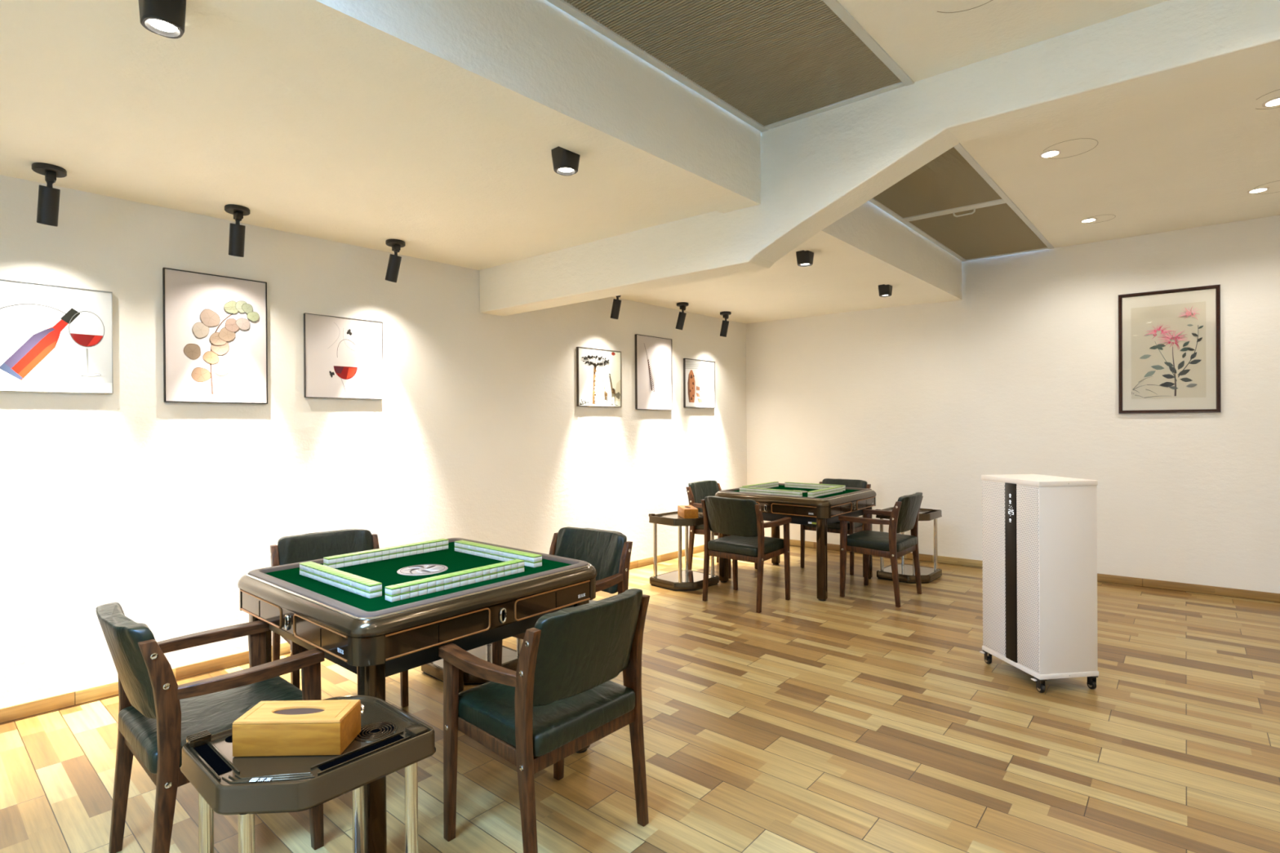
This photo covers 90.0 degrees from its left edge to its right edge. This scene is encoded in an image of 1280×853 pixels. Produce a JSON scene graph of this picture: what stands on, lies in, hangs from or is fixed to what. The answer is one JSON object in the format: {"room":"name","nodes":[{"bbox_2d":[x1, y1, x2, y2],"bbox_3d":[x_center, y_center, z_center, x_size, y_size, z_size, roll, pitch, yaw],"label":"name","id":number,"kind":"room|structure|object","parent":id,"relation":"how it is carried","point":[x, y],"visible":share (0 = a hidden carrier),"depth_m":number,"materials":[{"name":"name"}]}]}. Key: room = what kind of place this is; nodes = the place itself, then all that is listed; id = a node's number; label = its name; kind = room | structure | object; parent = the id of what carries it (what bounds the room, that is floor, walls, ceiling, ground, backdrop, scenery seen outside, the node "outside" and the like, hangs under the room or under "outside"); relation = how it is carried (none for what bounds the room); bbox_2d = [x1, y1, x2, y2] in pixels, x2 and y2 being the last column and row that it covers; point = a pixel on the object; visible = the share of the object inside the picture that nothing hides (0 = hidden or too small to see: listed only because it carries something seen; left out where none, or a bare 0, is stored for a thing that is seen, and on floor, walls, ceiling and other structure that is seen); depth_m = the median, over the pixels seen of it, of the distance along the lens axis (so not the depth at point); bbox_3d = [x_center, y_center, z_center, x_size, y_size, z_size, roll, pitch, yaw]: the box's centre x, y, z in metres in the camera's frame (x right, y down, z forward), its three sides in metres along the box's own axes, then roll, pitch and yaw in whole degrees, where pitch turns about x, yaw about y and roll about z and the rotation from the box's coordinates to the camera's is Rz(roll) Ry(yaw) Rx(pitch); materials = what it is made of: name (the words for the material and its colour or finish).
{"room":"games hall","nodes":[
{"label":"games hall","id":0,"kind":"room"},
{"bbox_2d":[0,174,746,708],"bbox_3d":[-1.823,-0.299,4.230,0.150,3.300,9.225,0,0,43],"label":"wall","id":1,"kind":"structure","parent":0,"point":[140,502],"depth_m":3.79,"materials":[{"name":"beige paint"}]},
{"bbox_2d":[0,279,113,393],"bbox_3d":[-2.838,-0.418,3.009,0.024,0.509,0.556,0,0,43],"label":"wall picture","id":2,"kind":"object","parent":1,"relation":"attached to","point":[54,339],"visible":1,"depth_m":3.05,"materials":[{"name":"grey paper"}]},
{"bbox_2d":[162,267,267,404],"bbox_3d":[-2.339,-0.483,3.546,0.027,0.707,0.490,0,0,43],"label":"wall picture","id":3,"kind":"object","parent":1,"relation":"attached to","point":[215,342],"visible":1,"depth_m":3.53,"materials":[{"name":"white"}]},
{"bbox_2d":[303,312,383,399],"bbox_3d":[-1.869,-0.433,4.054,0.024,0.510,0.483,0,0,43],"label":"wall picture","id":4,"kind":"object","parent":1,"relation":"attached to","point":[343,357],"visible":1,"depth_m":4.03,"materials":[{"name":"grey paper"}]},
{"bbox_2d":[0,544,704,724],"bbox_3d":[-1.771,1.315,4.161,0.011,0.072,8.875,0,0,43],"label":"baseboard","id":5,"kind":"structure","parent":1,"relation":"attached to","point":[53,704],"depth_m":3.20,"materials":[{"name":"wood"}]},
{"bbox_2d":[576,346,621,407],"bbox_3d":[-0.354,-0.431,5.678,0.035,0.510,0.526,0,0,43],"label":"wall picture","id":6,"kind":"object","parent":1,"relation":"attached to","point":[598,371],"visible":1,"depth_m":5.66,"materials":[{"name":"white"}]},
{"bbox_2d":[635,333,672,410],"bbox_3d":[0.138,-0.516,6.217,0.024,0.710,0.520,0,0,43],"label":"wall picture","id":7,"kind":"object","parent":1,"relation":"attached to","point":[653,354],"visible":1,"depth_m":6.20,"materials":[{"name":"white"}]},
{"bbox_2d":[683,358,715,408],"bbox_3d":[0.629,-0.448,6.746,0.024,0.506,0.517,0,0,43],"label":"wall picture","id":8,"kind":"object","parent":1,"relation":"attached to","point":[699,375],"visible":1,"depth_m":6.72,"materials":[{"name":"grey paper"}]},
{"bbox_2d":[479,0,1279,315],"bbox_3d":[1.090,-1.413,3.075,5.726,1.104,0.214,0,0,39],"label":"ceiling beam","id":9,"kind":"structure","parent":1,"relation":"attached to","point":[818,169],"depth_m":2.94,"materials":[{"name":"beige paint"}]},
{"bbox_2d":[0,546,1279,852],"bbox_3d":[0.529,1.401,2.457,6.100,0.120,9.904,0,0,43],"label":"floor","id":10,"kind":"structure","parent":0,"point":[859,722],"depth_m":2.67,"materials":[{"name":"brown wood"}]},
{"bbox_2d":[95,602,324,852],"bbox_3d":[-1.375,0.949,2.031,0.550,0.810,0.519,0,0,41],"label":"armchair","id":11,"kind":"object","parent":10,"relation":"on","point":[157,714],"visible":0.88,"depth_m":1.89,"materials":[{"name":"brown wood"}]},
{"bbox_2d":[95,602,156,719],"bbox_3d":[-1.498,0.687,1.889,0.443,0.284,0.145,0,0,41],"label":"backrest cushion","id":12,"kind":"object","parent":11,"relation":"on","point":[122,635],"depth_m":1.78,"materials":[{"name":"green leather"}]},
{"bbox_2d":[118,675,302,773],"bbox_3d":[-1.352,0.922,2.058,0.442,0.093,0.448,0,0,41],"label":"seat cushion","id":13,"kind":"object","parent":11,"relation":"on","point":[215,713],"depth_m":1.98,"materials":[{"name":"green leather"}]},
{"bbox_2d":[180,695,435,852],"bbox_3d":[-0.811,1.052,1.580,0.426,0.598,0.450,0,0,41],"label":"side table","id":14,"kind":"object","parent":10,"relation":"on","point":[389,740],"visible":0.84,"depth_m":1.49,"materials":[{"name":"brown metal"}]},
{"bbox_2d":[232,699,360,756],"bbox_3d":[-0.833,0.734,1.563,0.252,0.082,0.118,0,0,-1],"label":"tissue box","id":15,"kind":"object","parent":14,"relation":"on","point":[281,727],"visible":1,"depth_m":1.51,"materials":[{"name":"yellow wood"}]},
{"bbox_2d":[270,528,408,707],"bbox_3d":[-1.473,0.947,3.120,0.550,0.810,0.519,0,0,-40],"label":"armchair","id":16,"kind":"object","parent":10,"relation":"on","point":[290,549],"visible":0.19,"depth_m":3.20,"materials":[{"name":"leather"}]},
{"bbox_2d":[277,528,373,565],"bbox_3d":[-1.595,0.684,3.262,0.443,0.284,0.145,0,0,-40],"label":"backrest cushion","id":17,"kind":"object","parent":16,"relation":"on","point":[316,545],"depth_m":3.25,"materials":[{"name":"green leather"}]},
{"bbox_2d":[237,537,596,852],"bbox_3d":[-0.882,0.959,2.607,1.048,0.781,1.048,0,0,40],"label":"table","id":18,"kind":"object","parent":10,"relation":"on","point":[377,638],"visible":0.79,"depth_m":2.21,"materials":[{"name":"brown wood"}]},
{"bbox_2d":[299,561,382,598],"bbox_3d":[-1.120,0.564,2.373,0.566,0.045,0.046,0,0,40],"label":"tiles","id":19,"kind":"structure","parent":18,"relation":"on","point":[375,586],"depth_m":2.32,"materials":[{"name":"white"}]},
{"bbox_2d":[323,538,448,568],"bbox_3d":[-1.111,0.562,2.849,0.046,0.045,0.566,0,0,40],"label":"tiles","id":20,"kind":"structure","parent":18,"relation":"on","point":[328,560],"depth_m":2.81,"materials":[{"name":"white"}]},
{"bbox_2d":[384,559,524,602],"bbox_3d":[-0.661,0.561,2.359,0.046,0.045,0.566,0,0,40],"label":"tiles","id":21,"kind":"structure","parent":18,"relation":"on","point":[391,589],"depth_m":2.31,"materials":[{"name":"white"}]},
{"bbox_2d":[454,540,542,567],"bbox_3d":[-0.638,0.559,2.830,0.566,0.045,0.046,0,0,40],"label":"tiles","id":22,"kind":"structure","parent":18,"relation":"on","point":[536,557],"depth_m":2.80,"materials":[{"name":"white"}]},
{"bbox_2d":[421,638,522,684],"bbox_3d":[-0.912,1.048,3.543,0.426,0.598,0.450,0,0,41],"label":"tray stand","id":23,"kind":"object","parent":10,"relation":"on","point":[510,656],"visible":0.06,"depth_m":3.49,"materials":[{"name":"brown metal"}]},
{"bbox_2d":[438,588,649,852],"bbox_3d":[-0.290,0.942,2.114,0.519,0.810,0.550,0,0,41],"label":"armchair","id":24,"kind":"object","parent":10,"relation":"on","point":[561,699],"visible":1,"depth_m":1.97,"materials":[{"name":"brown wood"}]},
{"bbox_2d":[457,680,635,756],"bbox_3d":[-0.317,0.915,2.137,0.448,0.093,0.442,0,0,41],"label":"seat cushion","id":25,"kind":"object","parent":24,"relation":"on","point":[486,711],"depth_m":2.00,"materials":[{"name":"green leather"}]},
{"bbox_2d":[533,588,642,706],"bbox_3d":[-0.152,0.678,1.990,0.145,0.284,0.443,0,0,41],"label":"backrest cushion","id":26,"kind":"object","parent":24,"relation":"on","point":[579,649],"depth_m":1.92,"materials":[{"name":"green leather"}]},
{"bbox_2d":[492,526,632,686],"bbox_3d":[-0.362,0.940,3.130,0.550,0.810,0.519,0,0,36],"label":"armchair","id":27,"kind":"object","parent":10,"relation":"on","point":[609,552],"visible":0.31,"depth_m":3.20,"materials":[{"name":"black leather"}]},
{"bbox_2d":[554,526,626,594],"bbox_3d":[-0.254,0.675,3.280,0.443,0.284,0.145,0,0,36],"label":"backrest cushion","id":28,"kind":"object","parent":27,"relation":"on","point":[605,550],"depth_m":3.25,"materials":[{"name":"green leather"}]},
{"bbox_2d":[648,511,719,591],"bbox_3d":[0.370,1.035,5.402,0.426,0.598,0.450,0,0,45],"label":"tray stand","id":29,"kind":"object","parent":10,"relation":"on","point":[686,580],"visible":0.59,"depth_m":5.33,"materials":[{"name":"brown metal"}]},
{"bbox_2d":[648,511,703,526],"bbox_3d":[0.371,0.776,5.399,0.418,0.060,0.450,0,0,45],"label":"tray","id":30,"kind":"object","parent":29,"relation":"on","point":[672,518],"depth_m":5.25,"materials":[{"name":"brown wood"}]},
{"bbox_2d":[677,505,697,518],"bbox_3d":[0.400,0.717,5.365,0.118,0.082,0.252,0,0,-9],"label":"tissue box","id":31,"kind":"object","parent":29,"relation":"on","point":[683,511],"visible":0.99,"depth_m":5.25,"materials":[{"name":"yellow wood"}]},
{"bbox_2d":[685,480,757,578],"bbox_3d":[0.752,0.925,5.952,0.519,0.810,0.550,0,0,41],"label":"armchair","id":32,"kind":"object","parent":10,"relation":"on","point":[696,491],"visible":0.32,"depth_m":5.90,"materials":[{"name":"brown wood"}]},
{"bbox_2d":[694,524,704,529],"bbox_3d":[0.779,0.899,5.929,0.448,0.093,0.442,0,0,41],"label":"seat cushion","id":33,"kind":"object","parent":32,"relation":"on","point":[701,526],"depth_m":5.84,"materials":[{"name":"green leather"}]},
{"bbox_2d":[688,480,719,512],"bbox_3d":[0.609,0.663,6.074,0.145,0.284,0.443,0,0,41],"label":"backrest cushion","id":34,"kind":"object","parent":32,"relation":"on","point":[698,491],"depth_m":6.02,"materials":[{"name":"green leather"}]},
{"bbox_2d":[701,496,791,613],"bbox_3d":[0.797,0.928,4.886,0.550,0.810,0.519,0,0,41],"label":"armchair","id":35,"kind":"object","parent":10,"relation":"on","point":[742,519],"visible":1,"depth_m":4.75,"materials":[{"name":"leather"}]},
{"bbox_2d":[704,496,757,537],"bbox_3d":[0.672,0.666,4.745,0.443,0.284,0.145,0,0,41],"label":"backrest cushion","id":36,"kind":"object","parent":35,"relation":"on","point":[722,515],"depth_m":4.70,"materials":[{"name":"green leather"}]},
{"bbox_2d":[707,535,783,556],"bbox_3d":[0.820,0.901,4.912,0.442,0.093,0.448,0,0,41],"label":"seat cushion","id":37,"kind":"object","parent":35,"relation":"on","point":[730,545],"depth_m":4.79,"materials":[{"name":"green leather"}]},
{"bbox_2d":[714,483,876,600],"bbox_3d":[1.349,0.937,5.530,1.048,0.781,1.048,0,0,41],"label":"table","id":38,"kind":"object","parent":10,"relation":"on","point":[822,511],"visible":0.59,"depth_m":5.06,"materials":[{"name":"brown wood"}]},
{"label":"tile","id":39,"kind":"structure","parent":38,"relation":"on","visible":0},
{"bbox_2d":[807,491,814,494],"bbox_3d":[1.361,0.529,5.091,0.045,0.022,0.033,0,0,41],"label":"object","id":40,"kind":"structure","parent":39,"relation":"on","point":[808,492],"depth_m":5.08,"materials":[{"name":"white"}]},
{"bbox_3d":[1.279,0.552,5.138,0.033,0.022,0.045,0,0,41],"label":"tile","id":41,"kind":"structure","parent":38,"relation":"on","visible":0},
{"bbox_2d":[795,490,802,493],"bbox_3d":[1.279,0.530,5.138,0.033,0.022,0.045,0,0,41],"label":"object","id":42,"kind":"structure","parent":41,"relation":"on","point":[797,491],"depth_m":5.13,"materials":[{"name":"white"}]},
{"bbox_2d":[800,478,871,575],"bbox_3d":[1.859,0.918,6.049,0.550,0.810,0.519,0,0,39],"label":"armchair","id":43,"kind":"object","parent":10,"relation":"on","point":[852,527],"visible":0.38,"depth_m":6.00,"materials":[{"name":"brown wood"}]},
{"bbox_2d":[804,516,862,530],"bbox_3d":[1.836,0.892,6.021,0.442,0.093,0.448,0,0,39],"label":"seat cushion","id":44,"kind":"object","parent":43,"relation":"on","point":[834,526],"depth_m":5.83,"materials":[{"name":"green leather"}]},
{"bbox_2d":[822,478,867,488],"bbox_3d":[1.975,0.654,6.192,0.443,0.284,0.145,0,0,39],"label":"backrest cushion","id":45,"kind":"object","parent":43,"relation":"on","point":[855,483],"depth_m":6.18,"materials":[{"name":"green leather"}]},
{"bbox_2d":[838,492,923,607],"bbox_3d":[1.910,0.920,5.006,0.519,0.810,0.550,0,0,41],"label":"armchair","id":46,"kind":"object","parent":10,"relation":"on","point":[904,514],"visible":1,"depth_m":4.89,"materials":[{"name":"brown wood"}]},
{"bbox_2d":[847,530,917,552],"bbox_3d":[1.883,0.894,5.030,0.448,0.093,0.442,0,0,41],"label":"seat cushion","id":47,"kind":"object","parent":46,"relation":"on","point":[863,541],"depth_m":4.91,"materials":[{"name":"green leather"}]},
{"bbox_2d":[896,492,922,533],"bbox_3d":[2.048,0.656,4.882,0.145,0.284,0.443,0,0,41],"label":"backrest cushion","id":48,"kind":"object","parent":46,"relation":"on","point":[907,519],"depth_m":4.79,"materials":[{"name":"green leather"}]},
{"bbox_2d":[875,506,942,583],"bbox_3d":[2.347,1.022,5.593,0.426,0.598,0.450,0,0,43],"label":"tray stand","id":49,"kind":"object","parent":10,"relation":"on","point":[906,572],"visible":0.61,"depth_m":5.54,"materials":[{"name":"brown metal"}]},
{"bbox_2d":[875,506,942,520],"bbox_3d":[2.346,0.758,5.592,0.426,0.070,0.450,0,0,43],"label":"tray","id":50,"kind":"object","parent":49,"relation":"on","point":[925,514],"depth_m":5.51,"materials":[{"name":"brown wood"}]},
{"bbox_2d":[979,474,1098,693],"bbox_3d":[2.109,0.800,3.413,0.337,1.056,0.443,0,0,-8],"label":"air purifier","id":51,"kind":"object","parent":10,"relation":"on","point":[1039,532],"visible":1,"depth_m":3.21,"materials":[{"name":"beige paint"}]},
{"bbox_2d":[0,0,1279,323],"bbox_3d":[0.492,-1.567,2.431,5.700,0.785,9.454,0,0,43],"label":"ceiling","id":52,"kind":"structure","parent":0,"point":[315,142],"depth_m":2.91,"materials":[{"name":"beige paint"}]},
{"bbox_2d":[31,162,66,226],"bbox_3d":[-2.640,-1.027,2.861,0.132,0.256,0.116,0,0,43],"label":"spotlight","id":53,"kind":"object","parent":52,"relation":"attached to","point":[48,202],"visible":1,"depth_m":2.84,"materials":[{"name":"black metal"}]},
{"bbox_2d":[138,0,186,38],"bbox_3d":[-1.284,-1.116,1.721,0.092,0.090,0.092,0,0,43],"label":"ceiling lamp","id":54,"kind":"object","parent":52,"relation":"attached to","point":[165,18],"visible":1,"depth_m":1.70,"materials":[{"name":"black metal"}]},
{"bbox_2d":[224,204,249,257],"bbox_3d":[-2.141,-1.032,3.401,0.132,0.256,0.116,0,0,43],"label":"spotlight","id":55,"kind":"object","parent":52,"relation":"attached to","point":[237,231],"visible":1,"depth_m":3.38,"materials":[{"name":"black metal"}]},
{"bbox_2d":[385,239,405,282],"bbox_3d":[-1.546,-1.038,4.037,0.137,0.255,0.116,0,0,43],"label":"spotlight","id":56,"kind":"object","parent":52,"relation":"attached to","point":[394,261],"visible":1,"depth_m":4.01,"materials":[{"name":"black metal"}]},
{"bbox_2d":[200,0,760,213],"bbox_3d":[-1.305,-1.540,1.404,0.223,0.810,5.502,0,0,43],"label":"ceiling beam","id":57,"kind":"structure","parent":52,"relation":"attached to","point":[531,67],"depth_m":2.32,"materials":[{"name":"beige paint"}]},
{"bbox_2d":[551,146,580,175],"bbox_3d":[-0.314,-1.125,2.710,0.092,0.090,0.092,0,0,43],"label":"ceiling lamp","id":58,"kind":"object","parent":52,"relation":"attached to","point":[565,162],"visible":0.93,"depth_m":2.68,"materials":[{"name":"black metal"}]},
{"bbox_2d":[610,295,621,319],"bbox_3d":[-0.201,-1.050,5.498,0.132,0.256,0.116,0,0,43],"label":"spotlight","id":59,"kind":"object","parent":52,"relation":"attached to","point":[616,304],"visible":0.61,"depth_m":5.48,"materials":[{"name":"black metal"}]},
{"bbox_2d":[675,302,688,329],"bbox_3d":[0.402,-1.055,6.150,0.135,0.255,0.116,0,0,43],"label":"spotlight","id":60,"kind":"object","parent":52,"relation":"attached to","point":[682,316],"visible":1,"depth_m":6.12,"materials":[{"name":"black metal"}]},
{"bbox_2d":[720,311,731,337],"bbox_3d":[0.885,-1.059,6.656,0.127,0.256,0.116,0,0,43],"label":"spotlight","id":61,"kind":"object","parent":52,"relation":"attached to","point":[725,314],"visible":1,"depth_m":6.64,"materials":[{"name":"black metal"}]},
{"bbox_2d":[546,0,914,132],"bbox_3d":[-0.932,-1.592,1.085,0.797,0.166,5.542,0,0,43],"label":"window","id":62,"kind":"structure","parent":52,"relation":"attached to","point":[835,6],"depth_m":2.68,"materials":[{"name":"white metal"}]},
{"bbox_2d":[564,0,901,126],"bbox_3d":[-0.016,-1.535,2.068,0.745,0.032,2.812,0,0,43],"label":"blind","id":63,"kind":"object","parent":62,"relation":"attached to","point":[773,61],"visible":0.92,"depth_m":2.59,"materials":[{"name":"beige grey-brown pleated fabric"}]},
{"bbox_2d":[795,250,813,266],"bbox_3d":[1.118,-1.138,4.335,0.092,0.090,0.092,0,0,43],"label":"ceiling lamp","id":64,"kind":"object","parent":52,"relation":"attached to","point":[804,258],"visible":1,"depth_m":4.30,"materials":[{"name":"black metal"}]},
{"bbox_2d":[878,284,892,297],"bbox_3d":[2.071,-1.147,5.402,0.092,0.090,0.092,0,0,43],"label":"ceiling lamp","id":65,"kind":"object","parent":52,"relation":"attached to","point":[884,291],"visible":1,"depth_m":5.37,"materials":[{"name":"black metal"}]},
{"bbox_2d":[869,142,1053,262],"bbox_3d":[2.178,-1.621,4.518,0.769,0.166,3.483,0,0,42],"label":"window","id":66,"kind":"structure","parent":52,"relation":"attached to","point":[959,148],"depth_m":4.63,"materials":[{"name":"white metal"}]},
{"bbox_2d":[872,146,1004,220],"bbox_3d":[1.659,-1.551,3.909,0.731,0.032,1.822,0,0,43],"label":"blind","id":67,"kind":"object","parent":66,"relation":"attached to","point":[948,183],"visible":0.41,"depth_m":4.20,"materials":[{"name":"beige grey-brown pleated fabric"}]},
{"bbox_2d":[906,200,1047,259],"bbox_3d":[2.778,-1.545,5.170,0.725,0.063,1.667,0,0,43],"label":"blind","id":68,"kind":"object","parent":66,"relation":"attached to","point":[995,228],"visible":0.78,"depth_m":5.07,"materials":[{"name":"beige grey-brown pleated fabric"}]},
{"bbox_2d":[937,0,992,13],"bbox_3d":[1.125,-1.529,2.209,0.314,0.006,0.334,0,0,43],"label":"recessed light","id":69,"kind":"object","parent":52,"relation":"in","point":[991,0],"visible":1,"depth_m":2.36,"materials":[{"name":"beige paint"}]},
{"bbox_2d":[1039,137,1097,159],"bbox_3d":[2.380,-1.540,3.559,0.274,0.006,0.262,0,0,43],"label":"recessed light","id":70,"kind":"object","parent":52,"relation":"in","point":[1050,153],"visible":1,"depth_m":3.61,"materials":[{"name":"beige paint"}]},
{"bbox_2d":[1080,214,1115,223],"bbox_3d":[3.427,-1.550,4.790,0.214,0.006,0.202,0,0,43],"label":"recessed light","id":71,"kind":"object","parent":52,"relation":"in","point":[1089,220],"visible":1,"depth_m":4.81,"materials":[{"name":"beige paint"}]},
{"bbox_2d":[1247,180,1278,194],"bbox_3d":[4.135,-1.553,4.145,0.294,0.006,0.282,0,0,43],"label":"recessed light","id":72,"kind":"object","parent":52,"relation":"in","point":[1254,191],"visible":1,"depth_m":4.21,"materials":[{"name":"beige paint"}]},
{"bbox_2d":[1255,88,1279,109],"bbox_3d":[3.034,-1.543,2.991,0.226,0.006,0.242,0,0,43],"label":"recessed light","id":73,"kind":"object","parent":52,"relation":"in","point":[1275,101],"visible":1,"depth_m":3.05,"materials":[{"name":"beige paint"}]},
{"bbox_2d":[746,214,1279,593],"bbox_3d":[3.576,-0.338,5.747,6.048,3.300,0.235,0,0,37],"label":"wall","id":74,"kind":"structure","parent":0,"point":[1019,374],"depth_m":5.58,"materials":[{"name":"beige paint"}]},
{"bbox_2d":[797,200,962,303],"bbox_3d":[1.783,-1.578,4.834,0.286,0.792,3.473,0,0,42],"label":"ceiling beam","id":75,"kind":"structure","parent":74,"relation":"attached to","point":[868,242],"depth_m":4.78,"materials":[{"name":"beige paint"}]},
{"bbox_2d":[766,536,1279,603],"bbox_3d":[3.499,1.277,5.676,5.700,0.072,0.016,0,0,38],"label":"baseboard","id":76,"kind":"structure","parent":74,"relation":"attached to","point":[1267,597],"depth_m":5.19,"materials":[{"name":"wood"}]},
{"bbox_2d":[1118,284,1221,413],"bbox_3d":[4.209,-0.598,5.106,0.628,0.982,0.026,0,0,38],"label":"framed painting","id":77,"kind":"object","parent":74,"relation":"attached to","point":[1169,340],"visible":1,"depth_m":5.10,"materials":[{"name":"beige paper"}]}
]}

